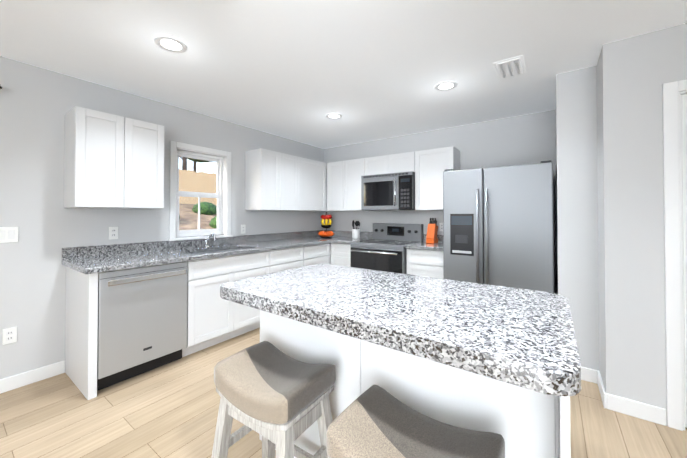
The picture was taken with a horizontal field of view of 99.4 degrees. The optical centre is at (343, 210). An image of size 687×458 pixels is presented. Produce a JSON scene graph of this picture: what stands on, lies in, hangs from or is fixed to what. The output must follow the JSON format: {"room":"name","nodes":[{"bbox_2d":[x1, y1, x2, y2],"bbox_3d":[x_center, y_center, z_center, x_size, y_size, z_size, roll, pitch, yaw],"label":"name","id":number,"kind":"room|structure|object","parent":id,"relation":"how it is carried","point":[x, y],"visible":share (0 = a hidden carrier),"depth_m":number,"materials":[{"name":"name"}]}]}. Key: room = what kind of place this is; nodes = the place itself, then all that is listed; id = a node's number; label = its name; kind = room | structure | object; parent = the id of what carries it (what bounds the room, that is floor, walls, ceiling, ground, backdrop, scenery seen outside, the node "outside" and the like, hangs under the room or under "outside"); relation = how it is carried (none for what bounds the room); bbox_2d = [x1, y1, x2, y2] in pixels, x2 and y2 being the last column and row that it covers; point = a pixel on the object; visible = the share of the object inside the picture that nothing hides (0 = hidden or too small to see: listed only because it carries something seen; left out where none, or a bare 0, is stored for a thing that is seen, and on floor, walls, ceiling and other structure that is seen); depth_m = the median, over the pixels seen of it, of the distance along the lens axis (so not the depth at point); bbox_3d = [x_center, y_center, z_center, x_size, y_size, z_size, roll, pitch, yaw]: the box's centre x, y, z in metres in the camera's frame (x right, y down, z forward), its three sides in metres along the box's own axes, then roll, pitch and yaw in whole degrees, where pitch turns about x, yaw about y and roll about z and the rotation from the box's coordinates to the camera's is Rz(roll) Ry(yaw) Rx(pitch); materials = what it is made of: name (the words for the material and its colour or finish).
{"room":"kitchen","nodes":[
{"label":"kitchen","id":0,"kind":"room"},
{"bbox_2d":[0,56,323,378],"bbox_3d":[-2.432,0.097,2.280,0.120,2.440,7.234,0,-1,36],"label":"wall","id":1,"kind":"structure","parent":0,"point":[37,103],"depth_m":2.34,"materials":[{"name":"grey paint"}]},
{"bbox_2d":[0,227,18,242],"bbox_3d":[-2.459,0.175,2.126,0.010,0.115,0.116,0,-1,36],"label":"light switch","id":2,"kind":"object","parent":1,"relation":"attached to","point":[8,234],"visible":1,"depth_m":2.13,"materials":[{"name":"white plastic"}]},
{"bbox_2d":[2,326,16,344],"bbox_3d":[-2.447,0.915,2.135,0.008,0.115,0.070,0,-1,36],"label":"electrical outlet","id":3,"kind":"object","parent":1,"relation":"attached to","point":[9,335],"visible":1,"depth_m":2.13,"materials":[{"name":"white plastic"}]},
{"bbox_2d":[0,360,64,393],"bbox_3d":[-3.344,1.250,0.879,0.014,0.100,3.678,0,-1,36],"label":"baseboard","id":4,"kind":"structure","parent":1,"relation":"attached to","point":[28,377],"depth_m":2.22,"materials":[{"name":"white wood"}]},
{"bbox_2d":[109,227,117,239],"bbox_3d":[-2.088,0.201,2.645,0.008,0.115,0.070,0,-1,36],"label":"outlet","id":5,"kind":"object","parent":1,"relation":"attached to","point":[113,232],"visible":1,"depth_m":2.64,"materials":[{"name":"white plastic"}]},
{"bbox_2d":[64,106,163,208],"bbox_3d":[-1.973,-0.408,2.541,0.323,0.765,0.620,0,-1,36],"label":"upper cabinet","id":6,"kind":"object","parent":1,"relation":"attached to","point":[113,161],"visible":1,"depth_m":2.38,"materials":[{"name":"white wood"}]},
{"bbox_2d":[168,141,232,240],"bbox_3d":[-1.644,-0.178,3.352,0.155,1.105,0.740,0,-1,36],"label":"window","id":7,"kind":"structure","parent":1,"relation":"in","point":[218,194],"depth_m":3.37,"materials":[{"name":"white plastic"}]},
{"bbox_2d":[241,225,245,233],"bbox_3d":[-1.293,0.234,3.754,0.008,0.115,0.070,0,-1,36],"label":"outlet","id":8,"kind":"object","parent":1,"relation":"attached to","point":[243,228],"visible":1,"depth_m":3.75,"materials":[{"name":"white plastic"}]},
{"bbox_2d":[245,148,284,210],"bbox_3d":[-1.040,-0.392,3.843,0.324,0.765,0.369,0,-1,36],"label":"upper cabinet","id":9,"kind":"object","parent":1,"relation":"attached to","point":[276,181],"depth_m":3.72,"materials":[{"name":"white wood"}]},
{"bbox_2d":[285,154,304,210],"bbox_3d":[-0.865,-0.389,4.087,0.324,0.765,0.469,0,-1,36],"label":"upper cabinet","id":10,"kind":"object","parent":1,"relation":"attached to","point":[294,165],"depth_m":4.08,"materials":[{"name":"white wood"}]},
{"bbox_2d":[305,158,326,210],"bbox_3d":[-0.603,-0.384,4.452,0.324,0.765,0.667,0,-1,36],"label":"upper cabinet","id":11,"kind":"object","parent":1,"relation":"attached to","point":[315,171],"depth_m":4.44,"materials":[{"name":"white wood"}]},
{"bbox_2d":[0,328,686,457],"bbox_3d":[-0.189,1.327,0.657,5.640,0.060,7.234,0,-1,36],"label":"floor","id":12,"kind":"structure","parent":0,"point":[170,410],"depth_m":1.80,"materials":[{"name":"brown wood"}]},
{"bbox_2d":[97,261,186,390],"bbox_3d":[-1.777,0.881,2.474,0.648,0.869,0.617,0,-1,36],"label":"dishwasher","id":13,"kind":"object","parent":12,"relation":"on","point":[142,319],"visible":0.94,"depth_m":2.27,"materials":[{"name":"grey metal"}]},
{"bbox_2d":[182,263,276,356],"bbox_3d":[-1.342,0.997,3.153,0.618,0.660,0.986,0,-1,36],"label":"base cabinet","id":14,"kind":"object","parent":12,"relation":"on","point":[214,317],"depth_m":2.80,"materials":[{"name":"white wood"}]},
{"bbox_2d":[233,246,308,271],"bbox_3d":[-0.931,0.896,3.727,0.618,0.876,0.675,0,-1,36],"label":"base cabinet","id":15,"kind":"object","parent":12,"relation":"on","point":[289,258],"depth_m":3.43,"materials":[{"name":"white wood"}]},
{"bbox_2d":[211,341,335,457],"bbox_3d":[-0.295,0.978,1.252,0.481,0.650,0.371,0,-1,34],"label":"stool","id":16,"kind":"object","parent":12,"relation":"on","point":[271,394],"visible":1,"depth_m":1.19,"materials":[{"name":"fabric"}]},
{"bbox_2d":[309,243,330,264],"bbox_3d":[-0.627,0.901,4.151,0.618,0.876,0.613,0,-1,36],"label":"base cabinet","id":17,"kind":"object","parent":12,"relation":"on","point":[320,253],"depth_m":4.05,"materials":[{"name":"white wood"}]},
{"bbox_2d":[62,230,329,273],"bbox_3d":[-1.050,0.384,3.530,0.660,0.140,3.339,0,-1,36],"label":"countertop","id":18,"kind":"structure","parent":17,"relation":"on","point":[95,259],"depth_m":2.80,"materials":[{"name":"stone"}]},
{"bbox_2d":[204,233,215,247],"bbox_3d":[-1.458,0.327,3.263,0.205,0.166,0.131,0,-1,36],"label":"faucet","id":19,"kind":"object","parent":18,"relation":"on","point":[207,241],"visible":0.98,"depth_m":3.25,"materials":[{"name":"silver metal"}]},
{"bbox_2d":[193,249,237,253],"bbox_3d":[-1.327,0.551,3.122,0.376,0.201,0.716,0,-1,36],"label":"sink","id":20,"kind":"object","parent":18,"relation":"in","point":[215,251],"depth_m":3.27,"materials":[{"name":"silver metal"}]},
{"bbox_2d":[318,212,334,237],"bbox_3d":[-0.273,0.222,4.622,0.270,0.407,0.270,0,-1,36],"label":"fruit stand","id":21,"kind":"object","parent":18,"relation":"on","point":[326,225],"visible":1,"depth_m":4.55,"materials":[{"name":"black metal"}]},
{"bbox_2d":[331,243,351,266],"bbox_3d":[0.143,0.903,4.343,0.400,0.876,0.617,0,-1,36],"label":"base cabinet","id":22,"kind":"object","parent":12,"relation":"on","point":[340,254],"visible":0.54,"depth_m":4.10,"materials":[{"name":"white wood"}]},
{"bbox_2d":[330,230,372,243],"bbox_3d":[0.144,0.393,4.317,0.364,0.140,0.669,0,-1,36],"label":"countertop","id":23,"kind":"structure","parent":22,"relation":"on","point":[340,237],"depth_m":4.53,"materials":[{"name":"stone"}]},
{"bbox_2d":[352,220,359,238],"bbox_3d":[0.191,0.283,4.461,0.134,0.281,0.134,0,-1,36],"label":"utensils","id":24,"kind":"object","parent":23,"relation":"on","point":[356,233],"visible":1,"depth_m":4.41,"materials":[{"name":"black plastic"}]},
{"bbox_2d":[350,223,422,273],"bbox_3d":[0.581,0.759,3.948,0.764,1.154,0.747,0,-1,36],"label":"range","id":25,"kind":"object","parent":12,"relation":"on","point":[383,249],"visible":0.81,"depth_m":3.81,"materials":[{"name":"silver metal"}]},
{"bbox_2d":[259,310,570,457],"bbox_3d":[0.201,0.878,1.423,1.422,0.856,0.805,0,-1,36],"label":"kitchen island","id":26,"kind":"object","parent":12,"relation":"on","point":[525,422],"visible":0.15,"depth_m":1.10,"materials":[{"name":"white wood"}]},
{"bbox_2d":[220,264,580,396],"bbox_3d":[0.178,0.417,1.433,1.495,0.060,0.845,0,-1,36],"label":"island countertop","id":27,"kind":"structure","parent":26,"relation":"on","point":[524,338],"depth_m":1.07,"materials":[{"name":"stone"}]},
{"bbox_2d":[326,385,504,457],"bbox_3d":[0.210,0.974,0.865,0.481,0.650,0.371,-1,-1,37],"label":"stool","id":28,"kind":"object","parent":12,"relation":"on","point":[374,421],"visible":1,"depth_m":0.88,"materials":[{"name":"fabric"}]},
{"bbox_2d":[406,249,443,278],"bbox_3d":[1.138,0.895,3.631,0.494,0.876,0.617,0,-1,36],"label":"base cabinet","id":29,"kind":"object","parent":12,"relation":"on","point":[427,263],"visible":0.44,"depth_m":3.39,"materials":[{"name":"white wood"}]},
{"bbox_2d":[405,234,442,250],"bbox_3d":[1.131,0.385,3.625,0.503,0.140,0.645,0,-1,36],"label":"countertop","id":30,"kind":"structure","parent":29,"relation":"on","point":[424,245],"depth_m":3.48,"materials":[{"name":"stone"}]},
{"bbox_2d":[426,218,437,243],"bbox_3d":[1.146,0.253,3.760,0.100,0.324,0.173,0,-1,36],"label":"knife block","id":31,"kind":"object","parent":30,"relation":"on","point":[432,231],"visible":1,"depth_m":3.71,"materials":[{"name":"orange wood"}]},
{"bbox_2d":[443,160,553,292],"bbox_3d":[1.637,0.449,3.056,0.925,1.752,0.945,0,-1,36],"label":"refrigerator","id":32,"kind":"object","parent":12,"relation":"on","point":[498,226],"visible":0.67,"depth_m":2.69,"materials":[{"name":"grey metal"}]},
{"bbox_2d":[0,0,686,148],"bbox_3d":[-0.189,-1.173,0.687,5.640,0.060,7.234,0,-1,36],"label":"ceiling","id":33,"kind":"structure","parent":0,"point":[300,70],"depth_m":2.07,"materials":[{"name":"white paint"}]},
{"bbox_2d":[154,35,186,52],"bbox_3d":[-1.165,-1.121,1.968,0.194,0.010,0.194,0,-1,36],"label":"recessed light","id":34,"kind":"object","parent":33,"relation":"in","point":[171,44],"visible":1,"depth_m":1.96,"materials":[{"name":"white plastic"}]},
{"bbox_2d":[326,113,341,118],"bbox_3d":[-0.112,-1.104,3.403,0.194,0.010,0.194,0,-1,36],"label":"recessed light","id":35,"kind":"object","parent":33,"relation":"in","point":[333,116],"visible":1,"depth_m":3.40,"materials":[{"name":"white plastic"}]},
{"bbox_2d":[435,81,456,90],"bbox_3d":[0.916,-1.113,2.605,0.194,0.010,0.194,0,-1,36],"label":"recessed light","id":36,"kind":"object","parent":33,"relation":"in","point":[446,86],"visible":1,"depth_m":2.60,"materials":[{"name":"white plastic"}]},
{"bbox_2d":[493,55,525,79],"bbox_3d":[1.312,-1.114,2.291,0.196,0.016,0.336,0,-1,36],"label":"ceiling vent","id":37,"kind":"object","parent":33,"relation":"in","point":[510,67],"visible":1,"depth_m":2.26,"materials":[{"name":"white metal"}]},
{"bbox_2d":[324,109,556,293],"bbox_3d":[1.932,0.112,3.528,5.520,2.440,0.120,0,-1,36],"label":"wall","id":38,"kind":"structure","parent":0,"point":[521,139],"depth_m":3.71,"materials":[{"name":"grey paint"}]},
{"bbox_2d":[327,158,368,210],"bbox_3d":[0.113,-0.383,4.562,0.695,0.765,0.323,0,-1,36],"label":"upper cabinet","id":39,"kind":"object","parent":38,"relation":"attached to","point":[343,185],"visible":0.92,"depth_m":4.42,"materials":[{"name":"white wood"}]},
{"bbox_2d":[365,151,414,175],"bbox_3d":[0.708,-0.637,4.138,0.764,0.268,0.323,0,-1,36],"label":"upper cabinet","id":40,"kind":"object","parent":38,"relation":"attached to","point":[394,163],"visible":0.6,"depth_m":3.98,"materials":[{"name":"white wood"}]},
{"bbox_2d":[361,171,414,210],"bbox_3d":[0.669,-0.254,4.079,0.762,0.492,0.456,0,-1,36],"label":"microwave","id":41,"kind":"object","parent":40,"relation":"attached to","point":[388,192],"visible":1,"depth_m":3.90,"materials":[{"name":"grey metal"}]},
{"bbox_2d":[415,146,459,209],"bbox_3d":[1.218,-0.393,3.770,0.485,0.765,0.323,0,-1,36],"label":"upper cabinet","id":42,"kind":"object","parent":38,"relation":"attached to","point":[431,165],"visible":0.79,"depth_m":3.66,"materials":[{"name":"white wood"}]},
{"bbox_2d":[439,223,442,230],"bbox_3d":[1.316,0.216,3.887,0.070,0.115,0.008,0,-1,36],"label":"outlet","id":43,"kind":"object","parent":38,"relation":"attached to","point":[440,226],"visible":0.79,"depth_m":3.89,"materials":[{"name":"white plastic"}]},
{"bbox_2d":[555,65,598,370],"bbox_3d":[2.135,0.102,2.704,0.250,2.440,0.984,0,-1,36],"label":"wall","id":44,"kind":"structure","parent":0,"point":[576,190],"depth_m":2.30,"materials":[{"name":"grey paint"}]},
{"bbox_2d":[581,367,666,425],"bbox_3d":[2.137,1.269,2.470,0.537,0.100,1.338,0,-1,36],"label":"baseboard","id":45,"kind":"structure","parent":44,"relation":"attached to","point":[647,412],"depth_m":1.88,"materials":[{"name":"white wood"}]},
{"bbox_2d":[596,23,686,413],"bbox_3d":[2.698,0.089,1.670,1.870,2.440,0.640,0,-1,36],"label":"wall","id":46,"kind":"structure","parent":0,"point":[634,74],"depth_m":1.87,"materials":[{"name":"grey paint"}]},
{"bbox_2d":[662,79,686,430],"bbox_3d":[2.387,0.261,1.561,0.940,2.095,0.136,0,-1,36],"label":"door frame","id":47,"kind":"structure","parent":46,"relation":"attached to","point":[672,93],"depth_m":1.76,"materials":[{"name":"white wood"}]},
{"bbox_2d":[681,94,686,426],"bbox_3d":[2.367,0.300,1.530,0.785,2.014,0.149,0,-1,36],"label":"door","id":48,"kind":"structure","parent":46,"relation":"in","point":[684,146],"depth_m":1.75,"materials":[{"name":"white painted wood"}]},
{"label":"outside","id":49,"kind":"structure","parent":0,"visible":0},
{"bbox_2d":[179,204,216,229],"bbox_3d":[-13.809,0.340,20.892,39.700,2.800,42.000,0,-1,36],"label":"ground","id":50,"kind":"structure","parent":49,"point":[187,218],"depth_m":9.81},
{"bbox_2d":[179,169,216,204],"bbox_3d":[-4.742,-0.937,14.486,0.120,1.500,26.124,0,-1,36],"label":"fence","id":51,"kind":"object","parent":50,"relation":"on","point":[201,176],"depth_m":12.32,"materials":[{"name":"brown wood"}]},
{"bbox_2d":[179,157,216,228],"bbox_3d":[-7.484,-5.214,17.344,20.206,13.212,16.328,0,-1,36],"label":"trees","id":52,"kind":"object","parent":50,"relation":"on","point":[206,209],"depth_m":10.88,"materials":[{"name":"green plant"}]}
]}

